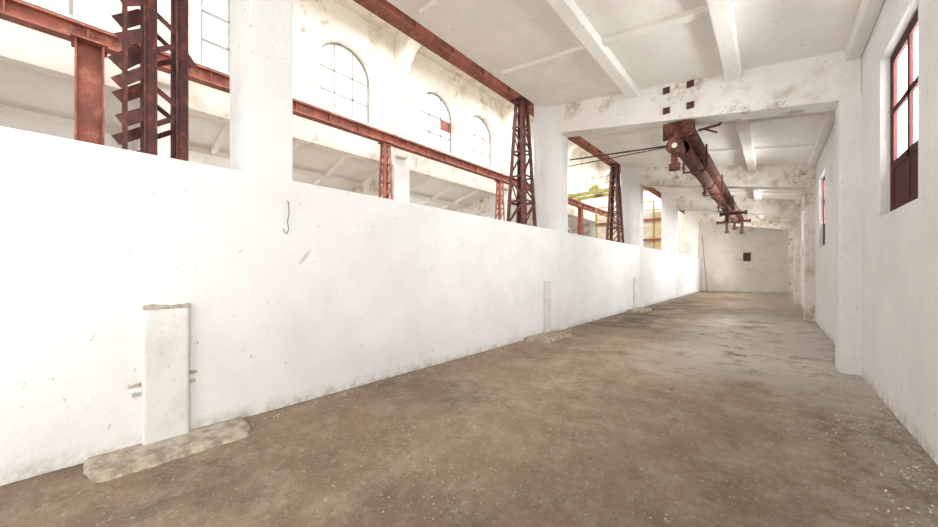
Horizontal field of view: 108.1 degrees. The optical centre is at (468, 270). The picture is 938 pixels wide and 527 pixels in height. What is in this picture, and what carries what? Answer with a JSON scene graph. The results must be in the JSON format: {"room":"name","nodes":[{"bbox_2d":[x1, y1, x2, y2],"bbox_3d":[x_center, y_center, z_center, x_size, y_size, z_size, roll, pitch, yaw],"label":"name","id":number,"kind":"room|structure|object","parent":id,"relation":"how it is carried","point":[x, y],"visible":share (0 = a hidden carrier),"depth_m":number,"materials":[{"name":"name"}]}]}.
{"room":"factory floor","nodes":[
{"label":"factory floor","id":0,"kind":"room"},
{"bbox_2d":[157,0,169,88],"bbox_3d":[-5.073,-6.785,6.062,6.400,4.670,0.500,0,0,42],"label":"wall","id":1,"kind":"structure","parent":0,"point":[163,6],"depth_m":8.08,"materials":[{"name":"paint"}]},
{"bbox_2d":[0,62,589,227],"bbox_3d":[-1.273,-3.835,19.553,5.880,1.371,34.500,0,0,42],"label":"ceiling","id":2,"kind":"structure","parent":0,"point":[20,88],"depth_m":9.56,"materials":[{"name":"paint"}]},
{"bbox_2d":[132,123,139,150],"bbox_3d":[-9.901,-3.357,10.312,5.005,1.798,0.420,0,0,42],"label":"ceiling beam","id":3,"kind":"structure","parent":2,"relation":"attached to","point":[136,146],"depth_m":9.20,"materials":[{"name":"paint"}]},
{"bbox_2d":[202,123,229,164],"bbox_3d":[-8.594,-3.712,11.249,5.700,1.324,0.160,0,0,42],"label":"rib","id":4,"kind":"object","parent":2,"relation":"attached to","point":[225,129],"visible":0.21,"depth_m":10.37,"materials":[{"name":"paint"}]},
{"bbox_2d":[0,105,571,229],"bbox_3d":[-0.929,-3.780,19.247,0.180,0.217,34.500,0,0,42],"label":"rib","id":5,"kind":"object","parent":2,"relation":"attached to","point":[6,111],"visible":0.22,"depth_m":10.65,"materials":[{"name":"paint"}]},
{"bbox_2d":[293,143,304,156],"bbox_3d":[-7.263,-3.712,12.742,5.700,1.324,0.160,0,0,42],"label":"rib","id":6,"kind":"object","parent":2,"relation":"attached to","point":[298,146],"visible":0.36,"depth_m":11.32,"materials":[{"name":"paint"}]},
{"bbox_2d":[312,156,352,185],"bbox_3d":[-6.132,-3.712,14.011,5.700,1.324,0.160,0,0,42],"label":"rib","id":7,"kind":"object","parent":2,"relation":"attached to","point":[343,161],"visible":0.57,"depth_m":13.10,"materials":[{"name":"paint"}]},
{"bbox_2d":[349,167,382,195],"bbox_3d":[-5.210,-3.357,15.575,5.005,1.798,0.420,0,0,42],"label":"ceiling beam","id":8,"kind":"structure","parent":2,"relation":"attached to","point":[369,186],"depth_m":14.43,"materials":[{"name":"paint"}]},
{"bbox_2d":[409,178,431,191],"bbox_3d":[-3.537,-3.712,16.923,5.700,1.324,0.160,0,0,42],"label":"rib","id":9,"kind":"object","parent":2,"relation":"attached to","point":[425,180],"visible":0.36,"depth_m":15.75,"materials":[{"name":"paint"}]},
{"bbox_2d":[418,185,459,204],"bbox_3d":[-2.339,-3.712,18.267,5.700,1.324,0.160,0,0,42],"label":"rib","id":10,"kind":"object","parent":2,"relation":"attached to","point":[453,187],"visible":0.57,"depth_m":17.38,"materials":[{"name":"paint"}]},
{"bbox_2d":[439,191,479,208],"bbox_3d":[-1.274,-3.712,19.461,5.700,1.324,0.160,0,0,42],"label":"rib","id":11,"kind":"object","parent":2,"relation":"attached to","point":[474,192],"visible":0.57,"depth_m":18.58,"materials":[{"name":"paint"}]},
{"bbox_2d":[455,196,489,215],"bbox_3d":[-0.553,-3.357,20.800,5.005,1.798,0.420,0,0,42],"label":"ceiling beam","id":12,"kind":"structure","parent":2,"relation":"attached to","point":[482,206],"depth_m":19.59,"materials":[{"name":"paint"}]},
{"bbox_2d":[568,223,589,234],"bbox_3d":[8.762,-3.357,31.252,5.005,1.798,0.420,0,0,42],"label":"ceiling beam","id":13,"kind":"structure","parent":2,"relation":"attached to","point":[587,225],"depth_m":29.92,"materials":[{"name":"paint"}]},
{"bbox_2d":[0,0,607,222],"bbox_3d":[0.806,-6.610,17.700,0.350,4.980,34.500,0,0,42],"label":"wall","id":14,"kind":"structure","parent":0,"point":[316,23],"depth_m":11.83,"materials":[{"name":"paint"}]},
{"bbox_2d":[69,0,72,15],"bbox_3d":[-9.212,-6.652,6.603,0.070,2.545,2.010,0,0,42],"label":"window","id":15,"kind":"structure","parent":14,"relation":"in","point":[70,1],"depth_m":7.31,"materials":[{"name":"metal"}]},
{"bbox_2d":[201,0,229,72],"bbox_3d":[-6.450,-6.652,9.701,0.070,2.545,2.010,0,0,42],"label":"window","id":16,"kind":"structure","parent":14,"relation":"in","point":[202,10],"depth_m":9.30,"materials":[{"name":"metal"}]},
{"bbox_2d":[319,42,368,123],"bbox_3d":[-4.421,-6.652,11.978,0.070,2.545,2.010,0,0,42],"label":"window","id":17,"kind":"structure","parent":14,"relation":"in","point":[351,78],"depth_m":12.15,"materials":[{"name":"metal"}]},
{"bbox_2d":[422,92,450,153],"bbox_3d":[-1.527,-6.652,15.225,0.070,2.545,2.010,0,0,42],"label":"window","id":18,"kind":"structure","parent":14,"relation":"in","point":[445,126],"depth_m":15.45,"materials":[{"name":"metal"}]},
{"bbox_2d":[441,120,449,133],"bbox_3d":[-1.079,-6.655,15.697,0.020,0.450,0.600,0,0,42],"label":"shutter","id":19,"kind":"object","parent":18,"relation":"attached to","point":[445,126],"depth_m":15.68,"materials":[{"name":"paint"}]},
{"bbox_2d":[469,116,490,167],"bbox_3d":[0.469,-6.652,17.465,0.070,2.545,2.010,0,0,42],"label":"window","id":20,"kind":"structure","parent":14,"relation":"in","point":[483,122],"depth_m":17.69,"materials":[{"name":"metal"}]},
{"bbox_2d":[0,126,700,485],"bbox_3d":[6.080,0.245,12.999,0.220,2.510,34.500,0,0,42],"label":"wall","id":21,"kind":"structure","parent":0,"point":[359,289],"depth_m":3.39,"materials":[{"name":"white paint"}]},
{"bbox_2d":[128,303,196,444],"bbox_3d":[-2.668,0.885,2.980,0.072,1.200,0.455,0,0,42],"label":"pilaster","id":22,"kind":"object","parent":21,"relation":"attached to","point":[165,328],"depth_m":2.95,"materials":[{"name":"paint"}]},
{"bbox_2d":[544,281,550,331],"bbox_3d":[1.857,0.857,8.056,0.072,1.256,0.260,0,0,42],"label":"pilaster","id":23,"kind":"object","parent":21,"relation":"attached to","point":[547,284],"depth_m":7.99,"materials":[{"name":"paint"}]},
{"bbox_2d":[633,278,636,307],"bbox_3d":[6.422,0.871,13.178,0.072,1.228,0.260,0,0,42],"label":"pilaster","id":24,"kind":"object","parent":21,"relation":"attached to","point":[634,279],"depth_m":13.11,"materials":[{"name":"paint"}]},
{"bbox_2d":[0,291,937,526],"bbox_3d":[3.370,1.600,15.616,18.450,0.200,34.800,0,0,42],"label":"floor","id":25,"kind":"structure","parent":0,"point":[284,473],"depth_m":2.79,"materials":[{"name":"concrete"}]},
{"bbox_2d":[70,32,107,145],"bbox_3d":[-7.692,-1.540,6.896,0.700,6.080,0.700,0,0,42],"label":"steel column","id":26,"kind":"structure","parent":25,"relation":"on","point":[90,55],"depth_m":6.86,"materials":[{"name":"brown metal"}]},
{"bbox_2d":[108,0,196,160],"bbox_3d":[-3.359,-1.450,3.641,0.520,5.900,0.694,0,0,42],"label":"lattice column","id":27,"kind":"object","parent":25,"relation":"on","point":[180,61],"visible":0.4,"depth_m":3.59,"materials":[{"name":"brown metal"}]},
{"bbox_2d":[157,88,169,157],"bbox_3d":[-7.655,-1.450,8.530,0.820,5.900,0.750,0,0,42],"label":"concrete column","id":28,"kind":"structure","parent":25,"relation":"on","point":[163,144],"depth_m":8.22,"materials":[{"name":"paint"}]},
{"bbox_2d":[83,417,250,482],"bbox_3d":[-2.468,1.482,2.890,0.470,0.037,1.070,0,0,42],"label":"footing slab","id":29,"kind":"object","parent":25,"relation":"on","point":[111,465],"visible":0.98,"depth_m":2.79,"materials":[{"name":"concrete"}]},
{"bbox_2d":[230,0,292,180],"bbox_3d":[-2.393,-1.478,3.901,0.757,5.957,0.420,0,0,42],"label":"concrete column","id":30,"kind":"structure","parent":25,"relation":"on","point":[261,31],"depth_m":3.66,"materials":[{"name":"paint"}]},
{"bbox_2d":[377,140,393,199],"bbox_3d":[-2.987,-1.540,12.174,0.720,6.080,0.720,0,0,42],"label":"lattice tower","id":31,"kind":"object","parent":25,"relation":"on","point":[384,145],"visible":0.36,"depth_m":12.11,"materials":[{"name":"red metal"}]},
{"bbox_2d":[382,158,408,202],"bbox_3d":[-2.964,-1.450,13.793,0.820,5.900,0.750,0,0,42],"label":"concrete column","id":32,"kind":"structure","parent":25,"relation":"on","point":[400,169],"depth_m":13.46,"materials":[{"name":"paint"}]},
{"bbox_2d":[490,191,507,220],"bbox_3d":[1.694,-1.450,19.019,0.820,5.900,0.750,0,0,42],"label":"concrete column","id":33,"kind":"structure","parent":25,"relation":"on","point":[492,198],"depth_m":18.82,"materials":[{"name":"paint"}]},
{"bbox_2d":[494,180,505,220],"bbox_3d":[1.570,-1.540,17.287,0.720,6.080,0.720,0,0,42],"label":"lattice tower","id":34,"kind":"object","parent":25,"relation":"on","point":[499,183],"visible":0.3,"depth_m":17.22,"materials":[{"name":"brown metal"}]},
{"bbox_2d":[0,0,615,216],"bbox_3d":[1.437,-4.780,17.138,0.260,0.400,34.500,0,0,42],"label":"beam","id":35,"kind":"structure","parent":34,"relation":"on","point":[20,12],"depth_m":8.44,"materials":[{"name":"red paint"}]},
{"bbox_2d":[568,173,646,201],"bbox_3d":[9.260,-5.475,21.887,5.600,1.090,2.200,0,0,42],"label":"crane","id":36,"kind":"object","parent":35,"relation":"on","point":[594,189],"visible":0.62,"depth_m":22.50,"materials":[{"name":"yellow paint"}]},
{"bbox_2d":[506,96,536,226],"bbox_3d":[1.352,-1.450,8.761,0.940,5.900,0.940,0,0,42],"label":"lattice tower","id":37,"kind":"object","parent":25,"relation":"on","point":[521,102],"visible":0.57,"depth_m":8.69,"materials":[{"name":"brown metal"}]},
{"bbox_2d":[353,0,684,214],"bbox_3d":[5.439,-4.605,13.572,0.240,0.410,34.500,0,0,42],"label":"beam","id":38,"kind":"structure","parent":37,"relation":"on","point":[383,9],"depth_m":6.98,"materials":[{"name":"red paint"}]},
{"bbox_2d":[523,330,571,343],"bbox_3d":[1.814,1.466,7.626,0.560,0.068,1.300,0,0,42],"label":"footing slab","id":39,"kind":"object","parent":25,"relation":"on","point":[553,335],"visible":0.98,"depth_m":7.45,"materials":[{"name":"concrete"}]},
{"bbox_2d":[534,104,567,329],"bbox_3d":[2.164,-1.478,9.002,0.772,5.957,0.420,0,0,42],"label":"concrete column","id":40,"kind":"structure","parent":25,"relation":"on","point":[550,146],"depth_m":8.77,"materials":[{"name":"paint"}]},
{"bbox_2d":[568,147,665,166],"bbox_3d":[3.455,-2.700,8.085,0.024,0.124,2.407,0,0,-44],"label":"rod","id":41,"kind":"object","parent":40,"relation":"attached to","point":[662,147],"visible":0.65,"depth_m":8.00,"materials":[{"name":"metal"}]},
{"bbox_2d":[570,145,665,160],"bbox_3d":[3.515,-2.820,8.152,0.036,0.276,2.408,0,0,-45],"label":"rod","id":42,"kind":"object","parent":40,"relation":"attached to","point":[664,145],"visible":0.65,"depth_m":8.06,"materials":[{"name":"metal"}]},
{"bbox_2d":[577,207,583,235],"bbox_3d":[8.057,-1.540,24.566,0.720,6.080,0.720,0,0,42],"label":"lattice tower","id":43,"kind":"object","parent":25,"relation":"on","point":[580,221],"visible":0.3,"depth_m":24.51,"materials":[{"name":"red metal"}]},
{"bbox_2d":[590,222,594,237],"bbox_3d":[11.009,-1.450,29.470,0.820,5.900,0.750,0,0,42],"label":"concrete column","id":44,"kind":"structure","parent":25,"relation":"on","point":[592,225],"depth_m":29.30,"materials":[{"name":"paint"}]},
{"bbox_2d":[250,301,937,526],"bbox_3d":[5.633,1.495,8.586,4.891,0.011,19.615,0,0,42],"label":"rubble","id":45,"kind":"object","parent":25,"relation":"on","point":[665,301],"visible":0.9,"depth_m":3.32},
{"bbox_2d":[606,162,623,242],"bbox_3d":[5.996,-1.450,13.972,0.940,5.900,0.940,0,0,42],"label":"lattice tower","id":46,"kind":"object","parent":25,"relation":"on","point":[614,182],"visible":0.48,"depth_m":13.91,"materials":[{"name":"brown metal"}]},
{"bbox_2d":[595,200,660,249],"bbox_3d":[11.714,-1.700,24.602,5.150,6.400,0.200,0,0,42],"label":"wall","id":47,"kind":"structure","parent":25,"relation":"on","point":[651,220],"depth_m":23.87,"materials":[{"name":"beige paint"}]},
{"bbox_2d":[621,165,642,306],"bbox_3d":[6.822,-1.478,14.228,0.772,5.957,0.420,0,0,42],"label":"concrete column","id":48,"kind":"structure","parent":25,"relation":"on","point":[631,191],"depth_m":14.02,"materials":[{"name":"paint"}]},
{"bbox_2d":[626,307,651,312],"bbox_3d":[6.435,1.466,12.817,0.552,0.068,1.500,0,0,42],"label":"footing slab","id":49,"kind":"object","parent":25,"relation":"on","point":[638,309],"visible":1,"depth_m":12.65,"materials":[{"name":"concrete"}]},
{"bbox_2d":[661,193,677,297],"bbox_3d":[11.479,-1.478,19.453,0.772,5.957,0.420,0,0,42],"label":"concrete column","id":50,"kind":"structure","parent":25,"relation":"on","point":[669,213],"depth_m":19.26,"materials":[{"name":"paint"}]},
{"bbox_2d":[685,210,697,291],"bbox_3d":[16.137,-1.478,24.679,0.772,5.957,0.420,0,0,42],"label":"concrete column","id":51,"kind":"structure","parent":25,"relation":"on","point":[691,226],"depth_m":24.49,"materials":[{"name":"paint"}]},
{"bbox_2d":[702,235,707,290],"bbox_3d":[17.527,-0.610,25.301,0.107,4.206,0.942,0,0,12],"label":"plank","id":52,"kind":"object","parent":25,"relation":"on","point":[702,235],"visible":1,"depth_m":25.25,"materials":[{"name":"beige wood"}]},
{"bbox_2d":[334,0,603,163],"bbox_3d":[3.307,-9.200,15.471,7.050,0.200,34.500,0,0,42],"label":"ceiling","id":53,"kind":"structure","parent":0,"point":[351,5],"depth_m":14.42,"materials":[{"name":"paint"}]},
{"bbox_2d":[394,32,420,159],"bbox_3d":[-0.382,-6.785,11.325,6.400,4.670,0.500,0,0,42],"label":"roof frame","id":54,"kind":"object","parent":53,"relation":"attached to","point":[405,47],"visible":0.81,"depth_m":13.19,"materials":[{"name":"paint"}]},
{"bbox_2d":[501,101,517,190],"bbox_3d":[4.276,-6.785,16.550,6.400,4.670,0.500,0,0,42],"label":"roof frame","id":55,"kind":"object","parent":53,"relation":"attached to","point":[507,108],"visible":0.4,"depth_m":18.41,"materials":[{"name":"paint"}]},
{"bbox_2d":[568,140,577,157],"bbox_3d":[8.933,-6.785,21.776,6.400,4.670,0.500,0,0,42],"label":"roof frame","id":56,"kind":"object","parent":53,"relation":"attached to","point":[571,146],"visible":0.14,"depth_m":23.32,"materials":[{"name":"paint"}]},
{"bbox_2d":[599,163,609,217],"bbox_3d":[13.591,-6.785,27.002,6.400,4.670,0.500,0,0,42],"label":"roof frame","id":57,"kind":"object","parent":53,"relation":"attached to","point":[604,169],"visible":0.24,"depth_m":28.84,"materials":[{"name":"paint"}]},
{"bbox_2d":[387,0,861,217],"bbox_3d":[7.938,-3.790,11.344,5.955,1.387,34.500,0,0,42],"label":"ceiling","id":58,"kind":"structure","parent":0,"point":[498,36],"depth_m":5.76,"materials":[{"name":"paint"}]},
{"bbox_2d":[419,0,454,17],"bbox_3d":[0.977,-3.696,3.610,0.159,1.165,5.310,0,0,-41],"label":"rib","id":59,"kind":"object","parent":58,"relation":"attached to","point":[433,6],"visible":1,"depth_m":5.33,"materials":[{"name":"paint"}]},
{"bbox_2d":[545,0,712,199],"bbox_3d":[7.506,-3.766,11.729,0.238,0.210,34.500,0,0,42],"label":"rib","id":60,"kind":"object","parent":58,"relation":"attached to","point":[568,11],"visible":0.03,"depth_m":5.55,"materials":[{"name":"paint"}]},
{"bbox_2d":[502,0,759,76],"bbox_3d":[2.497,-3.696,5.316,0.159,1.165,5.309,0,0,-41],"label":"rib","id":61,"kind":"object","parent":58,"relation":"attached to","point":[700,12],"visible":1,"depth_m":5.24,"materials":[{"name":"paint"}]},
{"bbox_2d":[589,112,824,138],"bbox_3d":[5.568,-3.696,8.761,0.159,1.165,5.308,0,0,-41],"label":"rib","id":62,"kind":"object","parent":58,"relation":"attached to","point":[816,114],"visible":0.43,"depth_m":7.96,"materials":[{"name":"paint"}]},
{"bbox_2d":[558,51,861,136],"bbox_3d":[4.061,-3.357,6.882,0.417,1.798,5.090,0,0,-41],"label":"ceiling beam","id":63,"kind":"structure","parent":58,"relation":"attached to","point":[813,84],"depth_m":6.00,"materials":[{"name":"paint"}]},
{"bbox_2d":[663,86,669,94],"bbox_3d":[3.897,-3.570,6.717,0.120,0.120,0.060,0,0,42],"label":"anchor plate","id":64,"kind":"object","parent":63,"relation":"attached to","point":[666,90],"visible":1,"depth_m":6.71,"materials":[{"name":"red paint"}]},
{"bbox_2d":[663,107,669,114],"bbox_3d":[3.897,-3.170,6.717,0.120,0.120,0.060,0,0,42],"label":"anchor plate","id":65,"kind":"object","parent":63,"relation":"attached to","point":[666,110],"visible":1,"depth_m":6.71,"materials":[{"name":"red paint"}]},
{"bbox_2d":[687,79,693,87],"bbox_3d":[4.168,-3.530,6.405,0.120,0.120,0.060,0,0,42],"label":"anchor plate","id":66,"kind":"object","parent":63,"relation":"attached to","point":[690,83],"visible":1,"depth_m":6.39,"materials":[{"name":"red paint"}]},
{"bbox_2d":[687,101,693,108],"bbox_3d":[4.168,-3.130,6.405,0.120,0.120,0.060,0,0,42],"label":"anchor plate","id":67,"kind":"object","parent":63,"relation":"attached to","point":[690,105],"visible":1,"depth_m":6.39,"materials":[{"name":"red paint"}]},
{"bbox_2d":[698,122,721,132],"bbox_3d":[4.632,-2.795,6.521,0.401,0.356,0.030,0,0,42],"label":"bracket","id":68,"kind":"object","parent":63,"relation":"attached to","point":[719,123],"visible":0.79,"depth_m":6.50,"materials":[{"name":"brown metal"}]},
{"bbox_2d":[615,144,813,156],"bbox_3d":[7.118,-3.696,10.500,0.159,1.165,5.309,0,0,-41],"label":"rib","id":69,"kind":"object","parent":58,"relation":"attached to","point":[799,146],"visible":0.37,"depth_m":9.75,"materials":[{"name":"paint"}]},
{"bbox_2d":[639,164,814,189],"bbox_3d":[8.712,-3.357,12.101,0.417,1.798,5.094,0,0,-41],"label":"ceiling beam","id":70,"kind":"structure","parent":58,"relation":"attached to","point":[769,176],"depth_m":11.27,"materials":[{"name":"paint"}]},
{"bbox_2d":[663,119,743,223],"bbox_3d":[9.537,-2.520,12.745,0.540,0.800,16.580,0,0,42],"label":"track","id":71,"kind":"object","parent":70,"relation":"hanging from","point":[696,157],"visible":0.82,"depth_m":8.00,"materials":[{"name":"brown metal"}]},
{"bbox_2d":[666,137,685,170],"bbox_3d":[4.108,-2.315,6.728,0.300,0.610,0.428,0,0,42],"label":"hoist end","id":72,"kind":"object","parent":71,"relation":"attached to","point":[675,147],"visible":1,"depth_m":6.64,"materials":[{"name":"brown paint"}]},
{"bbox_2d":[719,210,746,222],"bbox_3d":[10.453,-2.150,13.456,0.860,0.440,0.200,0,0,42],"label":"pipe","id":73,"kind":"object","parent":71,"relation":"hanging from","point":[721,214],"visible":1,"depth_m":13.50,"materials":[{"name":"brown metal"}]},
{"bbox_2d":[716,219,750,233],"bbox_3d":[13.223,-2.195,17.015,1.360,0.710,0.200,0,0,42],"label":"pipe","id":74,"kind":"object","parent":71,"relation":"hanging from","point":[748,220],"visible":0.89,"depth_m":16.90,"materials":[{"name":"metal"}]},
{"bbox_2d":[661,189,797,193],"bbox_3d":[11.774,-3.696,15.723,0.159,1.165,5.310,0,0,-41],"label":"rib","id":75,"kind":"object","parent":58,"relation":"attached to","point":[732,191],"visible":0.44,"depth_m":15.18,"materials":[{"name":"paint"}]},
{"bbox_2d":[706,0,763,218],"bbox_3d":[8.775,-3.415,10.597,0.238,0.210,34.500,0,0,42],"label":"rib","id":76,"kind":"object","parent":58,"relation":"attached to","point":[721,13],"visible":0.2,"depth_m":5.19,"materials":[{"name":"paint"}]},
{"bbox_2d":[675,196,799,216],"bbox_3d":[13.370,-3.357,17.326,0.417,1.798,5.094,0,0,-41],"label":"ceiling beam","id":77,"kind":"structure","parent":58,"relation":"attached to","point":[772,207],"depth_m":16.62,"materials":[{"name":"paint"}]},
{"bbox_2d":[696,212,792,229],"bbox_3d":[18.027,-3.357,22.552,0.417,1.798,5.094,0,0,-41],"label":"ceiling beam","id":78,"kind":"structure","parent":58,"relation":"attached to","point":[778,223],"depth_m":21.82,"materials":[{"name":"paint"}]},
{"bbox_2d":[571,172,787,293],"bbox_3d":[14.849,-3.800,28.492,18.455,10.600,0.300,0,0,42],"label":"wall","id":79,"kind":"structure","parent":0,"point":[726,270],"depth_m":24.37,"materials":[{"name":"paint"}]},
{"bbox_2d":[743,252,750,260],"bbox_3d":[19.628,-1.000,24.006,0.420,0.600,0.040,0,0,42],"label":"air vent","id":80,"kind":"object","parent":79,"relation":"in","point":[746,256],"visible":1,"depth_m":23.99,"materials":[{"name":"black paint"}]},
{"bbox_2d":[744,253,749,260],"bbox_3d":[19.635,-1.000,24.014,0.340,0.520,0.013,0,0,42],"label":"grille","id":81,"kind":"object","parent":80,"relation":"attached to","point":[746,255],"depth_m":24.01,"materials":[{"name":"metal"}]},
{"bbox_2d":[800,0,937,464],"bbox_3d":[10.011,-1.000,9.496,0.400,5.000,34.500,0,0,42],"label":"wall","id":82,"kind":"structure","parent":0,"point":[900,245],"depth_m":3.67,"materials":[{"name":"white paint"}]},
{"bbox_2d":[788,229,792,295],"bbox_3d":[19.621,-0.518,20.729,0.240,4.037,0.460,0,0,42],"label":"pilaster","id":83,"kind":"object","parent":82,"relation":"attached to","point":[790,231],"visible":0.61,"depth_m":20.57,"materials":[{"name":"paint"}]},
{"bbox_2d":[793,215,800,303],"bbox_3d":[14.963,-0.518,15.504,0.240,4.037,0.460,0,0,42],"label":"pilaster","id":84,"kind":"object","parent":82,"relation":"attached to","point":[796,218],"visible":0.96,"depth_m":15.33,"materials":[{"name":"paint"}]},
{"bbox_2d":[804,186,814,321],"bbox_3d":[10.306,-0.518,10.278,0.240,4.037,0.460,0,0,42],"label":"pilaster","id":85,"kind":"object","parent":82,"relation":"attached to","point":[809,191],"visible":0.89,"depth_m":10.12,"materials":[{"name":"paint"}]},
{"bbox_2d":[823,176,824,244],"bbox_3d":[9.124,-1.565,8.666,0.028,1.850,1.400,0,0,42],"label":"window","id":86,"kind":"structure","parent":82,"relation":"in","point":[824,176],"depth_m":9.08,"materials":[{"name":"red paint"}]},
{"bbox_2d":[790,0,884,220],"bbox_3d":[9.802,-3.132,9.682,0.160,0.186,34.500,0,0,42],"label":"crown molding","id":87,"kind":"structure","parent":82,"relation":"attached to","point":[868,13],"depth_m":4.61,"materials":[{"name":"paint"}]},
{"bbox_2d":[835,93,861,375],"bbox_3d":[5.662,-0.518,5.067,0.240,4.037,0.460,0,0,42],"label":"pilaster","id":88,"kind":"object","parent":82,"relation":"attached to","point":[848,112],"visible":0.89,"depth_m":4.91,"materials":[{"name":"paint"}]},
{"bbox_2d":[890,9,917,211],"bbox_3d":[4.466,-1.565,3.440,0.028,1.850,1.400,0,0,42],"label":"window","id":89,"kind":"structure","parent":82,"relation":"in","point":[903,168],"depth_m":3.56,"materials":[{"name":"red paint"}]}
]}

